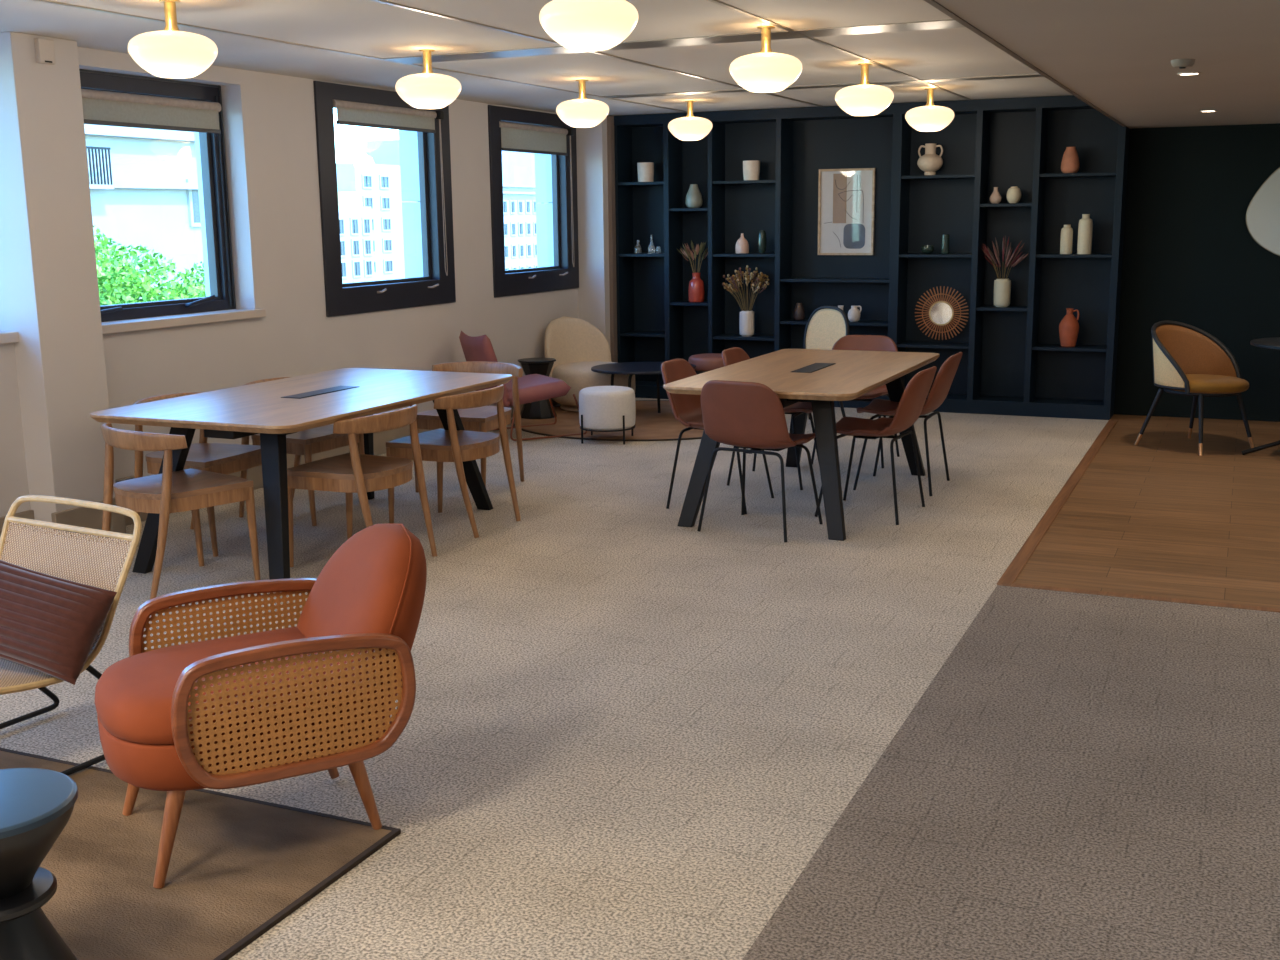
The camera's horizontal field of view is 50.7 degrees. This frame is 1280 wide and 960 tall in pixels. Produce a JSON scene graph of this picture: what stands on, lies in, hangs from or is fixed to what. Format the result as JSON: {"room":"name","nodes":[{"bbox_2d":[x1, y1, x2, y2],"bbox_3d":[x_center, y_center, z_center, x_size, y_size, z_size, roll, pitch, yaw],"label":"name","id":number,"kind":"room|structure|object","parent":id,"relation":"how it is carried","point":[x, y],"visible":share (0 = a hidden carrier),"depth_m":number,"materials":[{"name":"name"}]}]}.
{"room":"common room","nodes":[
{"label":"common room","id":0,"kind":"room"},
{"bbox_2d":[0,32,114,528],"bbox_3d":[-2.952,-0.887,6.611,0.418,2.436,0.390,4,12,24],"label":"pillar","id":1,"kind":"structure","parent":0,"point":[49,291],"depth_m":6.45,"materials":[{"name":"paint"}]},
{"bbox_2d":[34,38,55,64],"bbox_3d":[-2.767,-1.994,6.283,0.034,0.110,0.090,4,12,24],"label":"wall sensor","id":2,"kind":"object","parent":1,"relation":"attached to","point":[44,48],"visible":1,"depth_m":6.26,"materials":[{"name":"white plastic"}]},
{"bbox_2d":[0,47,577,516],"bbox_3d":[-3.815,-0.546,4.917,0.250,2.636,16.900,4,12,24],"label":"wall","id":3,"kind":"structure","parent":0,"point":[269,123],"depth_m":8.20,"materials":[{"name":"paint"}]},
{"bbox_2d":[0,332,18,343],"bbox_3d":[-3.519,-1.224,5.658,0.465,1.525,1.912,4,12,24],"label":"windowsill","id":4,"kind":"structure","parent":3,"relation":"in","point":[5,337],"depth_m":6.39,"materials":[{"name":"metal"}]},
{"bbox_2d":[115,476,133,482],"bbox_3d":[-2.736,0.020,7.108,0.036,0.048,0.200,4,12,24],"label":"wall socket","id":5,"kind":"object","parent":3,"relation":"attached to","point":[128,477],"visible":0.17,"depth_m":7.12,"materials":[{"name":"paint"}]},
{"bbox_2d":[79,69,265,334],"bbox_3d":[-2.690,-1.523,7.370,0.365,1.352,1.408,4,12,24],"label":"window","id":6,"kind":"structure","parent":3,"relation":"in","point":[219,303],"depth_m":7.80,"materials":[{"name":"metal"}]},
{"bbox_2d":[81,89,220,133],"bbox_3d":[-2.652,-1.972,7.234,0.058,0.174,1.150,4,12,24],"label":"roller blind","id":7,"kind":"object","parent":6,"relation":"attached to","point":[107,108],"visible":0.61,"depth_m":7.23,"materials":[{"name":"fabric"}]},
{"bbox_2d":[0,398,559,536],"bbox_3d":[-3.749,0.626,4.730,0.200,0.205,16.200,4,12,24],"label":"baseboard","id":8,"kind":"structure","parent":3,"relation":"attached to","point":[85,517],"depth_m":7.19,"materials":[{"name":"paint"}]},
{"bbox_2d":[313,81,455,316],"bbox_3d":[-1.811,-1.910,9.240,0.358,1.468,1.545,4,12,24],"label":"window","id":9,"kind":"structure","parent":3,"relation":"in","point":[426,282],"depth_m":9.62,"materials":[{"name":"metal"}]},
{"bbox_2d":[333,99,447,275],"bbox_3d":[-1.679,-1.952,9.199,0.083,1.163,1.235,4,12,24],"label":"roller blind","id":10,"kind":"object","parent":9,"relation":"attached to","point":[348,112],"visible":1,"depth_m":9.11,"materials":[{"name":"fabric"}]},
{"bbox_2d":[488,105,578,297],"bbox_3d":[-0.963,-2.284,11.107,0.358,1.468,1.465,4,12,24],"label":"window","id":11,"kind":"structure","parent":3,"relation":"in","point":[555,270],"depth_m":11.48,"materials":[{"name":"metal"}]},
{"bbox_2d":[499,121,573,266],"bbox_3d":[-0.837,-2.308,11.054,0.083,1.163,1.200,4,12,24],"label":"roller blind","id":12,"kind":"object","parent":11,"relation":"attached to","point":[515,137],"visible":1,"depth_m":10.96,"materials":[{"name":"fabric"}]},
{"bbox_2d":[0,0,1071,115],"bbox_3d":[0.911,-1.443,2.479,10.920,0.150,17.100,4,12,24],"label":"ceiling","id":13,"kind":"structure","parent":0,"point":[363,27],"depth_m":6.83,"materials":[{"name":"paint"}]},
{"bbox_2d":[128,0,217,77],"bbox_3d":[-1.851,-1.746,5.347,0.338,0.291,0.338,4,12,24],"label":"ceiling lamp","id":14,"kind":"object","parent":13,"relation":"hanging from","point":[171,52],"visible":1,"depth_m":5.25,"materials":[{"name":"white"}]},
{"bbox_2d":[33,0,686,111],"bbox_3d":[-2.909,-1.625,3.993,0.024,0.026,16.370,4,12,24],"label":"trim","id":15,"kind":"structure","parent":13,"relation":"attached to","point":[45,1],"depth_m":6.66,"materials":[{"name":"metal"}]},
{"bbox_2d":[395,49,460,108],"bbox_3d":[-1.099,-2.078,7.005,0.338,0.291,0.338,4,12,24],"label":"ceiling lamp","id":16,"kind":"object","parent":13,"relation":"hanging from","point":[427,89],"visible":1,"depth_m":6.91,"materials":[{"name":"white glass"}]},
{"bbox_2d":[556,79,608,127],"bbox_3d":[-0.367,-2.401,8.617,0.338,0.291,0.338,4,12,24],"label":"ceiling lamp","id":17,"kind":"object","parent":13,"relation":"hanging from","point":[582,112],"visible":1,"depth_m":8.52,"materials":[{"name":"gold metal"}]},
{"bbox_2d":[539,0,637,50],"bbox_3d":[-0.175,-1.621,4.611,0.338,0.291,0.338,4,12,24],"label":"ceiling lamp","id":18,"kind":"object","parent":13,"relation":"hanging from","point":[578,25],"visible":1,"depth_m":4.51,"materials":[{"name":"white glass"}]},
{"bbox_2d":[371,0,822,106],"bbox_3d":[-1.868,-1.548,3.536,0.024,0.026,16.370,4,12,24],"label":"trim","id":19,"kind":"structure","parent":13,"relation":"attached to","point":[379,1],"depth_m":6.56,"materials":[{"name":"metal"}]},
{"bbox_2d":[383,19,964,63],"bbox_3d":[0.235,-2.196,6.732,3.470,0.025,0.260,4,12,24],"label":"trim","id":20,"kind":"structure","parent":13,"relation":"attached to","point":[949,23],"depth_m":6.67,"materials":[{"name":"metal"}]},
{"bbox_2d":[668,100,712,140],"bbox_3d":[0.382,-2.731,10.265,0.338,0.291,0.338,4,12,24],"label":"ceiling lamp","id":21,"kind":"object","parent":13,"relation":"hanging from","point":[688,128],"visible":1,"depth_m":10.17,"materials":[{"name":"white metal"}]},
{"bbox_2d":[729,26,801,92],"bbox_3d":[0.586,-1.957,6.286,0.338,0.291,0.338,4,12,24],"label":"ceiling lamp","id":22,"kind":"object","parent":13,"relation":"hanging from","point":[765,71],"visible":1,"depth_m":6.19,"materials":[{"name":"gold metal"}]},
{"bbox_2d":[601,74,1043,98],"bbox_3d":[1.325,-2.677,9.133,3.470,0.025,0.160,4,12,24],"label":"trim","id":23,"kind":"structure","parent":13,"relation":"attached to","point":[1024,75],"depth_m":9.09,"materials":[{"name":"metal"}]},
{"bbox_2d":[708,0,970,99],"bbox_3d":[-0.790,-1.468,3.062,0.024,0.026,16.370,4,12,24],"label":"trim","id":24,"kind":"structure","parent":13,"relation":"attached to","point":[718,2],"depth_m":6.84,"materials":[{"name":"metal"}]},
{"bbox_2d":[835,63,893,115],"bbox_3d":[1.310,-2.276,7.880,0.338,0.291,0.338,4,12,24],"label":"ceiling lamp","id":25,"kind":"object","parent":13,"relation":"hanging from","point":[863,99],"visible":1,"depth_m":7.78,"materials":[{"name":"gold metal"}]},
{"bbox_2d":[905,88,953,131],"bbox_3d":[2.034,-2.596,9.475,0.338,0.291,0.338,4,12,24],"label":"ceiling lamp","id":26,"kind":"object","parent":13,"relation":"hanging from","point":[930,117],"visible":1,"depth_m":9.38,"materials":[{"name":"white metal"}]},
{"bbox_2d":[576,115,609,346],"bbox_3d":[-0.317,-1.974,12.029,0.280,2.436,0.600,4,12,24],"label":"wall","id":27,"kind":"structure","parent":0,"point":[591,142],"depth_m":11.70,"materials":[{"name":"paint"}]},
{"bbox_2d":[607,116,617,362],"bbox_3d":[-0.155,-1.970,12.012,0.040,2.431,0.500,4,12,24],"label":"trim","id":28,"kind":"structure","parent":27,"relation":"attached to","point":[610,119],"depth_m":11.76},
{"bbox_2d":[0,398,1279,959],"bbox_3d":[0.912,1.048,3.089,10.670,0.100,16.900,4,12,24],"label":"floor","id":29,"kind":"structure","parent":0,"point":[630,733],"depth_m":5.13,"materials":[{"name":"beige carpet"}]},
{"bbox_2d":[101,423,260,598],"bbox_3d":[-2.046,0.110,5.914,0.621,0.731,0.534,8,14,39],"label":"oak chair","id":30,"kind":"object","parent":29,"relation":"on","point":[168,492],"visible":0.94,"depth_m":5.79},
{"bbox_2d":[133,392,261,556],"bbox_3d":[-2.193,-0.046,6.725,0.534,0.731,0.621,4,12,23],"label":"oak chair","id":31,"kind":"object","parent":29,"relation":"on","point":[221,458],"visible":0.41,"depth_m":6.60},
{"bbox_2d":[0,748,400,959],"bbox_3d":[-1.967,1.047,2.970,1.975,0.012,2.155,4,12,24],"label":"area rug","id":32,"kind":"object","parent":29,"relation":"on","point":[239,866],"visible":0.73,"depth_m":3.35,"materials":[{"name":"carpet"}]},
{"bbox_2d":[0,768,77,959],"bbox_3d":[-1.291,0.854,2.719,0.331,0.448,0.331,4,12,24],"label":"side table","id":33,"kind":"object","parent":32,"relation":"on","point":[36,804],"visible":1,"depth_m":2.67,"materials":[{"name":"black paint"}]},
{"bbox_2d":[0,495,141,775],"bbox_3d":[-1.911,0.485,3.889,0.611,0.732,0.859,6,13,29],"label":"rattan chair","id":34,"kind":"object","parent":32,"relation":"on","point":[103,560],"visible":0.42,"depth_m":4.07,"materials":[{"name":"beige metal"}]},
{"bbox_2d":[0,560,116,684],"bbox_3d":[-1.766,0.397,3.896,0.523,0.306,0.216,3,12,19],"label":"cushion","id":35,"kind":"object","parent":34,"relation":"on","point":[50,625],"visible":1,"depth_m":3.81,"materials":[{"name":"leather"}]},
{"bbox_2d":[95,523,426,887],"bbox_3d":[-0.972,0.532,3.540,0.845,0.765,0.644,-7,13,-28],"label":"armchair","id":36,"kind":"object","parent":32,"relation":"on","point":[320,693],"visible":1,"depth_m":3.34,"materials":[{"name":"leather"}]},
{"bbox_2d":[95,627,353,744],"bbox_3d":[-1.071,0.516,3.481,0.620,0.109,0.550,-7,13,-28],"label":"seat cushion","id":37,"kind":"object","parent":36,"relation":"on","point":[133,696],"depth_m":3.33,"materials":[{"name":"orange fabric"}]},
{"bbox_2d":[90,368,512,579],"bbox_3d":[-1.578,-0.073,6.775,1.130,0.746,1.980,4,12,24],"label":"work table","id":38,"kind":"object","parent":29,"relation":"on","point":[273,410],"visible":0.94,"depth_m":6.20,"materials":[{"name":"brown wood"}]},
{"bbox_2d":[204,429,259,438],"bbox_3d":[-1.581,-0.348,6.722,0.170,0.055,1.505,4,12,24],"label":"cable tray","id":39,"kind":"object","parent":38,"relation":"on","point":[221,434],"depth_m":6.05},
{"bbox_2d":[239,377,364,525],"bbox_3d":[-1.857,-0.173,7.357,0.534,0.731,0.621,5,12,25],"label":"oak chair","id":40,"kind":"object","parent":29,"relation":"on","point":[308,442],"visible":0.25,"depth_m":7.19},
{"bbox_2d":[287,404,436,566],"bbox_3d":[-1.301,0.026,6.301,0.534,0.731,0.621,5,12,25],"label":"oak chair","id":41,"kind":"object","parent":29,"relation":"on","point":[352,472],"visible":0.94,"depth_m":6.16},
{"bbox_2d":[386,384,520,537],"bbox_3d":[-0.968,-0.121,7.035,0.534,0.731,0.621,5,12,25],"label":"oak chair","id":42,"kind":"object","parent":29,"relation":"on","point":[440,446],"visible":0.96,"depth_m":6.88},
{"bbox_2d":[414,361,523,492],"bbox_3d":[-1.011,-0.316,8.038,0.621,0.731,0.534,4,12,23],"label":"oak chair","id":43,"kind":"object","parent":29,"relation":"on","point":[485,418],"visible":0.53,"depth_m":8.03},
{"bbox_2d":[511,400,703,440],"bbox_3d":[0.041,-0.485,10.702,2.116,0.012,2.116,4,12,24],"label":"round rug","id":44,"kind":"object","parent":29,"relation":"on","point":[650,425],"visible":0.37,"depth_m":10.26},
{"bbox_2d":[459,331,587,440],"bbox_3d":[-0.879,-0.721,9.950,0.811,0.773,0.600,-6,12,-27],"label":"lounge chair","id":45,"kind":"object","parent":44,"relation":"on","point":[532,387],"visible":0.57,"depth_m":9.73,"materials":[{"name":"fabric"}]},
{"bbox_2d":[518,358,556,418],"bbox_3d":[-0.819,-0.734,10.797,0.295,0.460,0.310,4,12,24],"label":"side table","id":46,"kind":"object","parent":44,"relation":"on","point":[542,409],"visible":0.73,"depth_m":10.71,"materials":[{"name":"black paint"}]},
{"bbox_2d":[544,316,634,411],"bbox_3d":[-0.423,-0.967,11.213,0.670,0.750,0.769,-10,14,-39],"label":"lounge chair","id":47,"kind":"object","parent":44,"relation":"on","point":[576,345],"visible":0.54,"depth_m":11.23,"materials":[{"name":"beige fabric"}]},
{"bbox_2d":[591,362,695,412],"bbox_3d":[0.032,-0.696,10.697,0.840,0.406,0.740,-4,12,-17],"label":"coffee table","id":48,"kind":"object","parent":44,"relation":"on","point":[625,368],"visible":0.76,"depth_m":10.61,"materials":[{"name":"black metal"}]},
{"bbox_2d":[688,353,723,373],"bbox_3d":[0.597,-0.799,11.068,0.400,0.452,0.400,4,12,24],"label":"stool","id":49,"kind":"object","parent":44,"relation":"on","point":[710,361],"visible":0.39,"depth_m":10.87,"materials":[{"name":"fabric"}]},
{"bbox_2d":[579,386,635,443],"bbox_3d":[-0.234,-0.472,9.680,0.405,0.382,0.405,4,12,24],"label":"stool","id":50,"kind":"object","parent":29,"relation":"on","point":[601,408],"visible":1,"depth_m":9.51,"materials":[{"name":"white fabric"}]},
{"bbox_2d":[661,358,773,514],"bbox_3d":[0.419,-0.261,7.505,0.557,0.793,0.507,4,12,24],"label":"shell chair","id":51,"kind":"object","parent":29,"relation":"on","point":[686,408],"visible":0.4,"depth_m":7.49,"materials":[{"name":"leather"}]},
{"bbox_2d":[697,380,822,541],"bbox_3d":[0.604,-0.135,6.848,0.507,0.793,0.557,6,13,32],"label":"shell chair","id":52,"kind":"object","parent":29,"relation":"on","point":[749,415],"visible":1,"depth_m":6.63,"materials":[{"name":"leather"}]},
{"bbox_2d":[722,347,818,489],"bbox_3d":[0.789,-0.387,8.126,0.557,0.793,0.507,4,12,23],"label":"shell chair","id":53,"kind":"object","parent":29,"relation":"on","point":[733,355],"visible":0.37,"depth_m":8.05,"materials":[{"name":"leather"}]},
{"bbox_2d":[663,349,939,540],"bbox_3d":[0.971,-0.261,7.587,1.000,0.746,2.065,4,12,24],"label":"work table","id":54,"kind":"object","parent":29,"relation":"on","point":[820,377],"visible":0.81,"depth_m":7.00,"materials":[{"name":"brown wood"}]},
{"bbox_2d":[779,398,796,407],"bbox_3d":[0.968,-0.536,7.533,0.170,0.055,1.569,4,12,24],"label":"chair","id":55,"kind":"object","parent":54,"relation":"on","point":[785,402],"depth_m":6.82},
{"bbox_2d":[804,306,848,419],"bbox_3d":[1.244,-0.854,10.220,0.540,0.901,0.477,-9,14,-35],"label":"chair","id":56,"kind":"object","parent":29,"relation":"on","point":[826,325],"visible":0.38,"depth_m":10.31,"materials":[{"name":"fabric"}]},
{"bbox_2d":[811,335,899,467],"bbox_3d":[1.410,-0.522,8.785,0.507,0.793,0.557,4,12,21],"label":"shell chair","id":57,"kind":"object","parent":29,"relation":"on","point":[848,342],"visible":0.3,"depth_m":8.91,"materials":[{"name":"leather"}]},
{"bbox_2d":[614,95,1129,419],"bbox_3d":[1.763,-1.824,11.151,4.175,2.431,0.330,4,12,24],"label":"bookcase","id":58,"kind":"object","parent":29,"relation":"on","point":[1014,362],"visible":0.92,"depth_m":11.04,"materials":[{"name":"blue paint"}]},
{"bbox_2d":[635,240,641,253],"bbox_3d":[-0.017,-2.050,11.877,0.062,0.115,0.063,4,12,24],"label":"glass bottle","id":59,"kind":"object","parent":58,"relation":"on","point":[638,249],"visible":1,"depth_m":11.86,"materials":[{"name":"white"}]},
{"bbox_2d":[637,162,653,181],"bbox_3d":[0.049,-2.670,11.723,0.143,0.164,0.143,4,12,24],"label":"canister","id":60,"kind":"object","parent":58,"relation":"on","point":[645,170],"visible":0.94,"depth_m":11.67,"materials":[{"name":"ceramic"}]},
{"bbox_2d":[648,235,655,253],"bbox_3d":[0.102,-2.064,11.821,0.069,0.160,0.070,4,12,24],"label":"glass bottle","id":61,"kind":"object","parent":58,"relation":"on","point":[651,248],"visible":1,"depth_m":11.80,"materials":[{"name":"white"}]},
{"bbox_2d":[656,246,660,253],"bbox_3d":[0.162,-2.010,11.804,0.042,0.060,0.042,4,12,24],"label":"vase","id":62,"kind":"object","parent":58,"relation":"on","point":[658,248],"visible":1,"depth_m":11.79,"materials":[{"name":"white"}]},
{"bbox_2d":[685,184,701,207],"bbox_3d":[0.462,-2.434,11.583,0.145,0.200,0.145,4,12,24],"label":"ribbed vase","id":63,"kind":"object","parent":58,"relation":"on","point":[693,197],"visible":0.99,"depth_m":11.53,"materials":[{"name":"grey ceramic"}]},
{"bbox_2d":[688,273,704,301],"bbox_3d":[0.489,-1.672,11.723,0.140,0.250,0.140,4,12,24],"label":"vase","id":64,"kind":"object","parent":58,"relation":"on","point":[696,292],"visible":1,"depth_m":11.68,"materials":[{"name":"ceramic"}]},
{"bbox_2d":[677,240,707,272],"bbox_3d":[0.469,-1.903,11.682,0.317,0.343,0.141,4,12,24],"label":"dried leaves","id":65,"kind":"object","parent":64,"relation":"in","point":[700,249],"visible":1,"depth_m":11.66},
{"bbox_2d":[735,233,748,253],"bbox_3d":[0.869,-2.012,11.483,0.114,0.170,0.114,4,12,24],"label":"bottle vase","id":66,"kind":"object","parent":58,"relation":"on","point":[742,246],"visible":1,"depth_m":11.45,"materials":[{"name":"ceramic"}]},
{"bbox_2d":[739,310,753,335],"bbox_3d":[0.918,-1.344,11.594,0.127,0.216,0.127,4,12,24],"label":"vase","id":67,"kind":"object","parent":58,"relation":"on","point":[746,319],"visible":1,"depth_m":11.54,"materials":[{"name":"ceramic"}]},
{"bbox_2d":[722,265,768,310],"bbox_3d":[0.908,-1.610,11.546,0.403,0.448,0.190,4,12,24],"label":"dried flowers","id":68,"kind":"object","parent":67,"relation":"in","point":[733,283],"visible":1,"depth_m":11.52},
{"bbox_2d":[743,161,759,179],"bbox_3d":[0.935,-2.596,11.336,0.143,0.161,0.143,4,12,24],"label":"canister","id":69,"kind":"object","parent":58,"relation":"on","point":[751,169],"visible":0.89,"depth_m":11.28,"materials":[{"name":"ceramic"}]},
{"bbox_2d":[758,230,766,253],"bbox_3d":[1.033,-2.012,11.408,0.071,0.195,0.071,4,12,24],"label":"glass vase","id":70,"kind":"object","parent":58,"relation":"on","point":[762,241],"visible":1,"depth_m":11.38,"materials":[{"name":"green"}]},
{"bbox_2d":[793,303,804,320],"bbox_3d":[1.341,-1.418,11.387,0.094,0.145,0.094,4,12,24],"label":"vase","id":71,"kind":"object","parent":58,"relation":"on","point":[799,314],"visible":1,"depth_m":11.36,"materials":[{"name":"ceramic"}]},
{"bbox_2d":[818,168,875,254],"bbox_3d":[1.717,-2.230,11.245,0.476,0.706,0.030,4,12,24],"label":"framed print","id":72,"kind":"object","parent":58,"relation":"attached to","point":[846,197],"visible":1,"depth_m":11.24,"materials":[{"name":"paper"}]},
{"bbox_2d":[848,306,861,321],"bbox_3d":[1.775,-1.380,11.198,0.103,0.133,0.103,-5,12,-20],"label":"jug","id":73,"kind":"object","parent":58,"relation":"on","point":[854,313],"visible":1,"depth_m":11.16,"materials":[{"name":"ceramic"}]},
{"bbox_2d":[921,245,933,253],"bbox_3d":[2.313,-1.853,10.859,0.103,0.068,0.104,4,12,24],"label":"glass bowl","id":74,"kind":"object","parent":58,"relation":"on","point":[926,249],"visible":1,"depth_m":10.82,"materials":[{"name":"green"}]},
{"bbox_2d":[917,143,942,174],"bbox_3d":[2.305,-2.544,10.724,0.199,0.245,0.200,4,12,24],"label":"urn","id":75,"kind":"object","parent":58,"relation":"on","point":[930,162],"visible":0.97,"depth_m":10.67,"materials":[{"name":"ceramic"}]},
{"bbox_2d":[915,286,968,339],"bbox_3d":[2.446,-1.353,10.959,0.436,0.436,0.024,4,12,24],"label":"sunburst mirror","id":76,"kind":"object","parent":58,"relation":"on","point":[941,313],"visible":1,"depth_m":10.96,"materials":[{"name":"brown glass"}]},
{"bbox_2d":[930,302,951,323],"bbox_3d":[2.445,-1.353,10.957,0.184,0.184,0.008,4,12,24],"label":"mirror glass","id":77,"kind":"object","parent":76,"relation":"attached to","point":[940,312],"depth_m":10.95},
{"bbox_2d":[941,234,949,253],"bbox_3d":[2.440,-1.883,10.795,0.062,0.155,0.062,4,12,24],"label":"vase","id":78,"kind":"object","parent":58,"relation":"on","point":[945,237],"visible":0.98,"depth_m":10.77,"materials":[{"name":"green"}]},
{"bbox_2d":[990,187,1000,203],"bbox_3d":[2.783,-2.228,10.570,0.089,0.126,0.089,4,12,24],"label":"bud vase","id":79,"kind":"object","parent":58,"relation":"on","point":[995,198],"visible":1,"depth_m":10.54,"materials":[{"name":"ceramic"}]},
{"bbox_2d":[993,279,1010,306],"bbox_3d":[2.865,-1.480,10.683,0.130,0.220,0.130,4,12,24],"label":"vase","id":80,"kind":"object","parent":58,"relation":"on","point":[1002,287],"visible":1,"depth_m":10.63,"materials":[{"name":"beige ceramic"}]},
{"bbox_2d":[981,235,1027,278],"bbox_3d":[2.864,-1.724,10.636,0.358,0.399,0.149,4,12,24],"label":"plumes","id":81,"kind":"object","parent":80,"relation":"in","point":[987,251],"visible":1,"depth_m":10.62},
{"bbox_2d":[1007,187,1020,202],"bbox_3d":[2.911,-2.219,10.514,0.110,0.127,0.110,4,12,24],"label":"vase","id":82,"kind":"object","parent":58,"relation":"on","point":[1013,193],"visible":0.98,"depth_m":10.48,"materials":[{"name":"beige ceramic"}]},
{"bbox_2d":[1060,225,1072,253],"bbox_3d":[3.289,-1.854,10.415,0.090,0.226,0.090,4,12,24],"label":"bottle vase","id":83,"kind":"object","parent":58,"relation":"on","point":[1066,240],"visible":0.9,"depth_m":10.38,"materials":[{"name":"beige ceramic"}]},
{"bbox_2d":[1059,308,1078,346],"bbox_3d":[3.343,-1.188,10.524,0.149,0.295,0.149,4,12,24],"label":"amphora","id":84,"kind":"object","parent":58,"relation":"on","point":[1069,325],"visible":1,"depth_m":10.48,"materials":[{"name":"ceramic"}]},
{"bbox_2d":[1061,147,1078,172],"bbox_3d":[3.283,-2.439,10.301,0.134,0.195,0.134,4,12,24],"label":"clay vase","id":85,"kind":"object","parent":58,"relation":"on","point":[1070,160],"visible":0.98,"depth_m":10.26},
{"bbox_2d":[1077,214,1092,253],"bbox_3d":[3.412,-1.882,10.354,0.104,0.307,0.104,4,12,24],"label":"bottle vase","id":86,"kind":"object","parent":58,"relation":"on","point":[1085,227],"visible":0.94,"depth_m":10.32,"materials":[{"name":"beige ceramic"}]},
{"bbox_2d":[815,366,936,524],"bbox_3d":[1.271,-0.212,7.204,0.557,0.793,0.507,5,12,27],"label":"shell chair","id":87,"kind":"object","parent":29,"relation":"on","point":[910,406],"visible":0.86,"depth_m":7.04,"materials":[{"name":"leather"}]},
{"bbox_2d":[853,352,961,495],"bbox_3d":[1.578,-0.352,7.904,0.557,0.793,0.507,4,12,24],"label":"shell chair","id":88,"kind":"object","parent":29,"relation":"on","point":[942,383],"visible":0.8,"depth_m":7.74,"materials":[{"name":"leather"}]},
{"bbox_2d":[997,419,1117,584],"bbox_3d":[2.607,0.000,8.110,0.065,0.016,5.090,4,12,24],"label":"trim","id":89,"kind":"structure","parent":29,"relation":"on","point":[1014,569],"depth_m":7.18,"materials":[{"name":"brown wood"}]},
{"bbox_2d":[1134,321,1253,455],"bbox_3d":[3.767,-0.635,9.108,0.609,0.838,0.655,-7,13,-28],"label":"barrel chair","id":90,"kind":"object","parent":29,"relation":"on","point":[1188,360],"visible":1,"depth_m":9.18,"materials":[{"name":"leather"}]},
{"bbox_2d":[1242,337,1279,454],"bbox_3d":[4.339,-0.506,8.646,0.848,0.746,0.848,4,12,24],"label":"cafe table","id":91,"kind":"object","parent":29,"relation":"on","point":[1274,342],"visible":1,"depth_m":8.76,"materials":[{"name":"black metal"}]},
{"bbox_2d":[742,585,1279,959],"bbox_3d":[1.952,1.712,-0.376,5.900,0.100,11.300,4,12,24],"label":"floor","id":92,"kind":"structure","parent":0,"point":[1081,776],"depth_m":3.67,"materials":[{"name":"carpet"}]},
{"bbox_2d":[997,583,1279,612],"bbox_3d":[4.248,0.652,4.671,5.900,0.015,0.050,4,12,24],"label":"trim","id":93,"kind":"structure","parent":92,"relation":"on","point":[1207,603],"depth_m":5.60,"materials":[{"name":"brown wood"}]},
{"bbox_2d":[935,0,1279,127],"bbox_3d":[3.023,-1.095,1.589,5.900,0.241,16.700,4,12,24],"label":"ceiling","id":94,"kind":"structure","parent":0,"point":[1116,55],"depth_m":5.27,"materials":[{"name":"paint"}]},
{"bbox_2d":[924,0,1126,126],"bbox_3d":[0.320,-1.190,2.798,0.022,0.034,16.700,4,12,24],"label":"trim","id":95,"kind":"structure","parent":94,"relation":"attached to","point":[933,3],"depth_m":5.20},
{"bbox_2d":[1171,59,1194,68],"bbox_3d":[2.264,-1.735,5.635,0.095,0.034,0.095,4,12,24],"label":"smoke detector","id":96,"kind":"object","parent":94,"relation":"attached to","point":[1177,63],"visible":1,"depth_m":5.60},
{"bbox_2d":[1177,72,1200,74],"bbox_3d":[2.508,-1.856,6.170,0.100,0.006,0.100,4,12,24],"label":"recessed light","id":97,"kind":"object","parent":94,"relation":"in","point":[1182,73],"visible":1,"depth_m":6.15,"materials":[{"name":"white plastic"}]},
{"bbox_2d":[1114,123,1279,421],"bbox_3d":[4.386,-1.688,10.285,10.870,2.636,0.200,4,12,24],"label":"wall","id":98,"kind":"structure","parent":0,"point":[1191,256],"depth_m":10.24,"materials":[{"name":"paint"}]},
{"bbox_2d":[1246,167,1279,255],"bbox_3d":[4.852,-1.989,9.880,0.762,0.763,0.037,4,12,24],"label":"wall mirror","id":99,"kind":"object","parent":98,"relation":"attached to","point":[1263,211],"visible":1,"depth_m":9.97,"materials":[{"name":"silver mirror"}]},
{"label":"outside","id":100,"kind":"structure","parent":0,"visible":0},
{"bbox_3d":[-40.041,-3.030,90.142,134.100,0.500,250.000,4,12,24],"label":"ground","id":101,"kind":"structure","parent":100,"visible":0},
{"bbox_2d":[84,124,204,298],"bbox_3d":[-16.679,-2.913,34.621,9.750,20.000,13.900,4,12,24],"label":"building","id":102,"kind":"structure","parent":101,"relation":"on","point":[143,182],"depth_m":33.35,"materials":[{"name":"stone"}]},
{"bbox_2d":[93,226,205,305],"bbox_3d":[-7.289,2.705,22.032,3.266,13.591,5.046,3,12,19],"label":"tree","id":103,"kind":"object","parent":101,"relation":"on","point":[117,284],"visible":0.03,"depth_m":19.76,"materials":[{"name":"green plant"}]},
{"bbox_2d":[338,192,374,282],"bbox_3d":[-21.022,-7.823,72.842,8.080,15.100,12.200,4,12,24],"label":"building","id":104,"kind":"structure","parent":101,"relation":"on","point":[355,219],"depth_m":74.33,"materials":[{"name":"white concrete"}]},
{"bbox_2d":[336,163,416,280],"bbox_3d":[-18.130,-10.594,82.696,9.080,16.700,8.800,4,12,24],"label":"building","id":105,"kind":"structure","parent":101,"relation":"on","point":[379,185],"depth_m":78.17,"materials":[{"name":"white concrete"}]},
{"bbox_2d":[365,140,537,269],"bbox_3d":[-10.017,-14.673,97.899,9.550,18.700,19.900,4,12,24],"label":"building","id":106,"kind":"structure","parent":101,"relation":"on","point":[518,168],"depth_m":90.14,"materials":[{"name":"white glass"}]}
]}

